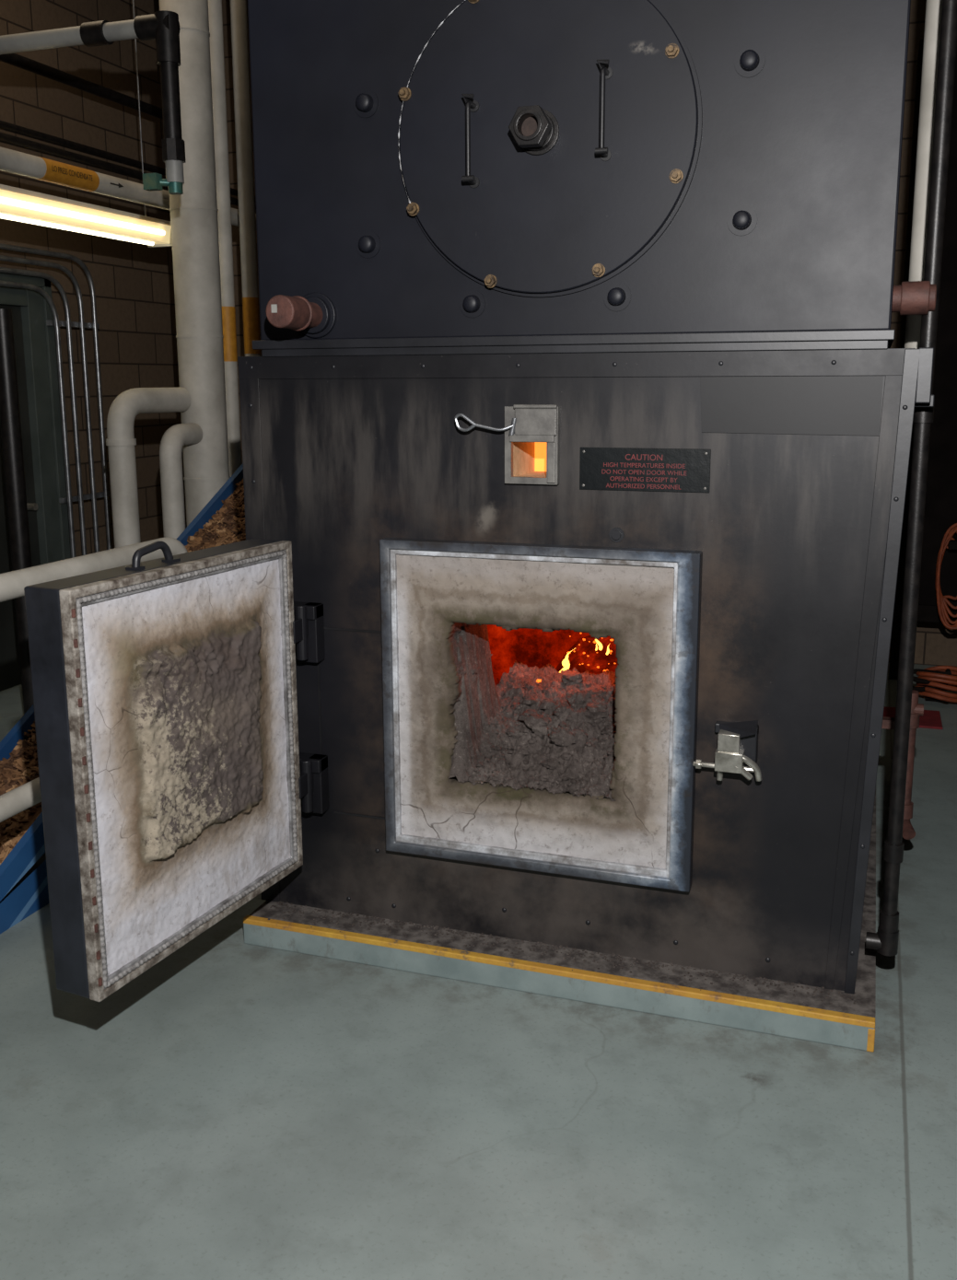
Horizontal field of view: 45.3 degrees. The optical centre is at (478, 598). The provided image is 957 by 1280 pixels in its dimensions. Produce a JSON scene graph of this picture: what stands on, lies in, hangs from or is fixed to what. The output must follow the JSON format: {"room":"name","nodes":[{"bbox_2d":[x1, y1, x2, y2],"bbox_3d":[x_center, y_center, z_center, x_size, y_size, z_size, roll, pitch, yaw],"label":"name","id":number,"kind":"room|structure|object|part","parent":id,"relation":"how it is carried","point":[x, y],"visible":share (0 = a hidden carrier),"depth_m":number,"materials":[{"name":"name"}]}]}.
{"room":"boiler room","nodes":[
{"label":"boiler room","id":0,"kind":"room"},
{"bbox_2d":[0,0,186,557],"bbox_3d":[-3.565,-1.321,3.751,0.200,4.600,9.200,3,11,19],"label":"wall","id":1,"kind":"structure","parent":0,"point":[133,283],"depth_m":7.04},
{"bbox_2d":[0,304,40,691],"bbox_3d":[-2.706,-0.498,6.086,0.030,2.100,1.000,3,11,19],"label":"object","id":2,"kind":"object","parent":1,"relation":"attached to","point":[10,676],"visible":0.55,"depth_m":6.40,"materials":[{"name":"grey metal"}]},
{"bbox_2d":[26,502,37,510],"bbox_3d":[-2.535,-0.508,6.401,0.072,0.040,0.140,3,11,19],"label":"lever","id":3,"kind":"object","parent":2,"relation":"attached to","point":[30,506],"visible":0.62,"depth_m":6.43,"materials":[{"name":"metal"}]},
{"bbox_2d":[0,272,70,564],"bbox_3d":[-2.670,-0.581,6.068,0.100,2.270,1.340,3,11,19],"label":"door frame","id":4,"kind":"structure","parent":1,"relation":"attached to","point":[39,339],"depth_m":6.51,"materials":[{"name":"grey paint"}]},
{"bbox_2d":[0,10,185,194],"bbox_3d":[-2.059,-1.980,4.755,1.895,0.664,0.115,3,11,19],"label":"pipe","id":5,"kind":"object","parent":1,"relation":"attached to","point":[163,26],"visible":1,"depth_m":4.47,"materials":[{"name":"black metal"}]},
{"bbox_2d":[0,662,956,1279],"bbox_3d":[0.184,1.259,2.942,8.100,0.200,9.600,3,11,19],"label":"floor","id":6,"kind":"structure","parent":0,"point":[234,1110],"depth_m":2.65,"materials":[{"name":"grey concrete"}]},
{"bbox_2d":[0,308,33,714],"bbox_3d":[-2.197,-0.343,5.476,0.090,2.020,0.090,3,11,19],"label":"door","id":7,"kind":"structure","parent":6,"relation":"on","point":[10,425],"depth_m":5.40,"materials":[{"name":"metal"}]},
{"bbox_2d":[0,777,41,822],"bbox_3d":[-1.479,0.902,2.868,0.068,0.546,2.514,3,11,19],"label":"pipe","id":8,"kind":"object","parent":6,"relation":"on","point":[28,795],"visible":0.02,"depth_m":3.26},
{"bbox_2d":[0,243,112,558],"bbox_3d":[-3.054,-0.385,4.690,0.054,2.404,4.940,3,11,19],"label":"conduit","id":9,"kind":"object","parent":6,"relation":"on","point":[55,322],"visible":0.92,"depth_m":6.65,"materials":[{"name":"metal"}]},
{"bbox_2d":[0,536,187,602],"bbox_3d":[-1.457,0.583,2.877,0.076,1.168,2.658,3,11,19],"label":"pipe","id":10,"kind":"object","parent":6,"relation":"on","point":[13,584],"visible":0.4,"depth_m":3.42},
{"bbox_2d":[0,464,245,933],"bbox_3d":[-1.200,-0.180,4.934,0.510,2.011,3.880,3,11,19],"label":"conveyor","id":11,"kind":"object","parent":6,"relation":"on","point":[221,521],"visible":0.16,"depth_m":4.04,"materials":[{"name":"blue paint"}]},
{"bbox_2d":[105,387,191,547],"bbox_3d":[-1.567,-0.181,5.572,0.133,1.660,0.505,5,12,26],"label":"pipe","id":12,"kind":"object","parent":6,"relation":"on","point":[121,441],"visible":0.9,"depth_m":5.30,"materials":[{"name":"grey metal"}]},
{"bbox_2d":[159,422,202,539],"bbox_3d":[-1.443,-0.111,5.663,0.104,1.487,0.277,3,11,16],"label":"pipe","id":13,"kind":"object","parent":6,"relation":"on","point":[176,436],"visible":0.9,"depth_m":5.46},
{"bbox_2d":[159,0,230,526],"bbox_3d":[-1.384,-1.686,5.612,0.231,4.600,0.231,3,11,19],"label":"pipe","id":14,"kind":"object","parent":6,"relation":"on","point":[193,213],"visible":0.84,"depth_m":5.55,"materials":[{"name":"grey metal"}]},
{"bbox_2d":[208,0,242,477],"bbox_3d":[-1.318,-1.752,5.953,0.086,4.600,0.086,3,11,19],"label":"pipe","id":15,"kind":"object","parent":6,"relation":"on","point":[215,6],"visible":0.56,"depth_m":5.89,"materials":[{"name":"grey metal"}]},
{"bbox_2d":[229,0,260,356],"bbox_3d":[-1.204,-1.763,6.008,0.086,4.600,0.086,3,11,19],"label":"pipe","id":16,"kind":"object","parent":6,"relation":"on","point":[238,17],"visible":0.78,"depth_m":5.89,"materials":[{"name":"metal"}]},
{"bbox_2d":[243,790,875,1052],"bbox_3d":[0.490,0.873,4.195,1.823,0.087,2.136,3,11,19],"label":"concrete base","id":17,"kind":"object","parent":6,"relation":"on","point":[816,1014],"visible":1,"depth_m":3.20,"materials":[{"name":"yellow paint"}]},
{"bbox_2d":[237,0,936,994],"bbox_3d":[0.470,-0.778,3.787,1.877,3.317,2.117,3,11,19],"label":"boiler","id":18,"kind":"object","parent":17,"relation":"on","point":[498,241],"visible":1,"depth_m":3.02,"materials":[{"name":"grey paint"}]},
{"bbox_2d":[23,538,302,1001],"bbox_3d":[-0.760,0.381,2.955,0.137,0.966,0.841,5,12,25],"label":"door","id":19,"kind":"structure","parent":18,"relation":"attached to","point":[41,599],"depth_m":2.60,"materials":[{"name":"black paint"}]},
{"bbox_2d":[70,608,102,986],"bbox_3d":[-0.874,0.457,2.558,0.010,0.885,0.010,5,12,25],"label":"rim welds","id":20,"kind":"object","parent":19,"relation":"attached to","point":[75,644],"depth_m":2.55,"materials":[{"name":"metal"}]},
{"bbox_2d":[125,541,180,570],"bbox_3d":[-0.794,-0.107,2.796,0.030,0.062,0.165,5,12,25],"label":"door handle","id":21,"kind":"object","parent":19,"relation":"attached to","point":[152,547],"depth_m":2.78,"materials":[{"name":"metal"}]},
{"bbox_3d":[-0.713,0.385,2.933,0.033,0.966,0.841,5,12,25],"label":"rim","id":22,"kind":"part","parent":19,"relation":"part of","materials":[{"name":"grey metal"}]},
{"bbox_2d":[75,549,294,989],"bbox_3d":[-0.715,0.385,2.932,0.025,0.930,0.805,5,12,25],"label":"channel","id":23,"kind":"object","parent":19,"relation":"attached to","point":[280,558],"visible":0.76,"depth_m":3.11,"materials":[{"name":"metal"}]},
{"bbox_2d":[81,558,290,976],"bbox_3d":[-0.694,0.388,2.922,0.045,0.888,0.759,5,12,25],"label":"lining","id":24,"kind":"object","parent":23,"relation":"attached to","point":[185,681],"visible":1,"depth_m":2.85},
{"bbox_2d":[76,549,298,988],"bbox_3d":[-0.704,0.386,2.927,0.014,0.924,0.798,5,12,25],"label":"rope gasket","id":25,"kind":"object","parent":23,"relation":"attached to","point":[107,594],"visible":1,"depth_m":2.78,"materials":[{"name":"grey fabric"}]},
{"bbox_3d":[-0.020,-1.163,2.914,0.031,0.220,0.058,3,11,19],"label":"handle","id":26,"kind":"part","parent":18,"relation":"part of","materials":[{"name":"black paint"}]},
{"bbox_3d":[0.019,-0.464,3.051,0.173,0.057,0.022,2,11,10],"label":"peephole lever","id":27,"kind":"part","parent":18,"relation":"part of","materials":[{"name":"metal"}]},
{"bbox_3d":[0.140,-0.409,3.045,0.147,0.211,0.042,3,11,19],"label":"peephole frame","id":28,"kind":"part","parent":18,"relation":"part of","materials":[{"name":"metal"}]},
{"bbox_3d":[0.142,0.307,3.185,0.809,0.874,0.036,3,11,19],"label":"door frame","id":29,"kind":"part","parent":18,"relation":"part of","materials":[{"name":"grey metal"}]},
{"bbox_3d":[0.154,0.311,3.175,0.893,0.927,0.048,3,11,19],"label":"door frame","id":30,"kind":"part","parent":18,"relation":"part of","materials":[{"name":"metal"}]},
{"bbox_3d":[0.176,0.177,3.165,1.825,1.676,0.005,3,11,19],"label":"panel trim","id":31,"kind":"part","parent":18,"relation":"part of","materials":[{"name":"grey paint"}]},
{"bbox_3d":[0.306,-1.191,2.795,0.031,0.225,0.058,3,11,19],"label":"handle","id":32,"kind":"part","parent":18,"relation":"part of","materials":[{"name":"black paint"}]},
{"bbox_2d":[579,447,710,492],"bbox_3d":[0.429,-0.335,2.976,0.341,0.111,0.008,3,11,19],"label":"caution sign","id":33,"kind":"object","parent":18,"relation":"attached to","point":[620,469],"visible":1,"depth_m":2.97,"materials":[{"name":"metal"}]},
{"bbox_2d":[692,720,762,781],"bbox_3d":[0.653,0.395,2.994,0.178,0.165,0.090,3,11,19],"label":"latch","id":34,"kind":"object","parent":18,"relation":"attached to","point":[737,748],"depth_m":2.96,"materials":[{"name":"metal"}]},
{"bbox_2d":[881,689,923,839],"bbox_3d":[1.409,0.558,3.866,0.151,0.501,0.099,3,11,19],"label":"drain pipe","id":35,"kind":"object","parent":18,"relation":"attached to","point":[916,709],"visible":0.5,"depth_m":3.85,"materials":[{"name":"brown metal"}]},
{"bbox_2d":[865,0,956,955],"bbox_3d":[1.089,-1.223,2.709,0.082,4.445,0.054,3,11,19],"label":"riser pipe","id":36,"kind":"object","parent":18,"relation":"attached to","point":[885,941],"visible":0.91,"depth_m":2.89,"materials":[{"name":"metal"}]},
{"bbox_2d":[904,0,942,349],"bbox_3d":[1.228,-2.058,2.962,0.072,2.900,0.072,3,11,19],"label":"riser pipe","id":37,"kind":"object","parent":18,"relation":"attached to","point":[930,49],"visible":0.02,"depth_m":3.10,"materials":[{"name":"white metal"}]},
{"bbox_2d":[883,706,942,729],"bbox_3d":[2.154,0.599,5.788,0.340,0.012,0.300,3,11,19],"label":"floor mat","id":38,"kind":"object","parent":6,"relation":"on","point":[930,718],"visible":0.45,"depth_m":5.75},
{"bbox_2d":[912,665,956,703],"bbox_3d":[2.445,0.448,6.035,0.337,0.199,0.305,9,14,40],"label":"hose","id":39,"kind":"object","parent":6,"relation":"on","point":[931,682],"visible":0.91,"depth_m":5.95,"materials":[{"name":"orange rubber"}]},
{"bbox_3d":[2.789,-1.215,6.240,0.950,3.400,0.440,3,11,19],"label":"tall cabinet","id":40,"kind":"object","parent":6,"relation":"on","visible":0},
{"bbox_2d":[935,523,956,629],"bbox_3d":[2.596,-0.139,6.154,0.260,0.600,0.230,3,11,19],"label":"extension cord","id":41,"kind":"object","parent":40,"relation":"hanging from","point":[948,541],"visible":1,"depth_m":6.13,"materials":[{"name":"orange rubber"}]},
{"bbox_2d":[221,0,956,666],"bbox_3d":[1.694,-1.939,6.859,8.100,4.600,0.200,3,11,19],"label":"wall","id":42,"kind":"structure","parent":0,"point":[936,645],"depth_m":6.81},
{"bbox_2d":[0,53,162,119],"bbox_3d":[-2.547,-2.637,5.285,0.060,0.060,5.180,3,11,19],"label":"conduit","id":43,"kind":"object","parent":42,"relation":"attached to","point":[21,62],"visible":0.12,"depth_m":6.26,"materials":[{"name":"black metal"}]},
{"bbox_2d":[0,120,255,199],"bbox_3d":[-2.356,-2.232,5.296,0.040,0.040,5.180,3,11,19],"label":"conduit","id":44,"kind":"object","parent":42,"relation":"attached to","point":[4,125],"visible":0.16,"depth_m":6.02,"materials":[{"name":"black metal"}]},
{"bbox_2d":[0,131,255,210],"bbox_3d":[-2.213,-2.126,5.267,0.044,0.044,5.180,3,11,19],"label":"conduit","id":45,"kind":"object","parent":42,"relation":"attached to","point":[5,138],"visible":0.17,"depth_m":5.74,"materials":[{"name":"black metal"}]},
{"bbox_2d":[0,146,256,231],"bbox_3d":[-1.914,-1.862,4.944,0.097,0.094,5.680,3,11,19],"label":"pipe","id":46,"kind":"object","parent":42,"relation":"attached to","point":[12,161],"visible":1,"depth_m":5.18,"materials":[{"name":"grey paint"}]},
{"bbox_3d":[0.162,-3.406,2.051,8.100,0.100,9.600,3,11,19],"label":"ceiling","id":47,"kind":"structure","parent":0,"visible":0},
{"bbox_2d":[0,0,172,247],"bbox_3d":[-1.977,-2.861,5.361,0.165,2.192,1.530,3,11,19],"label":"fluorescent light","id":48,"kind":"object","parent":47,"relation":"hanging from","point":[18,204],"visible":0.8,"depth_m":5.56,"materials":[{"name":"white metal"}]},
{"bbox_2d":[0,189,170,244],"bbox_3d":[-1.974,-1.846,5.555,0.150,0.090,1.470,3,11,19],"label":"diffuser","id":49,"kind":"object","parent":48,"relation":"attached to","point":[20,205],"depth_m":5.53,"materials":[{"name":"white plastic"}]}
]}

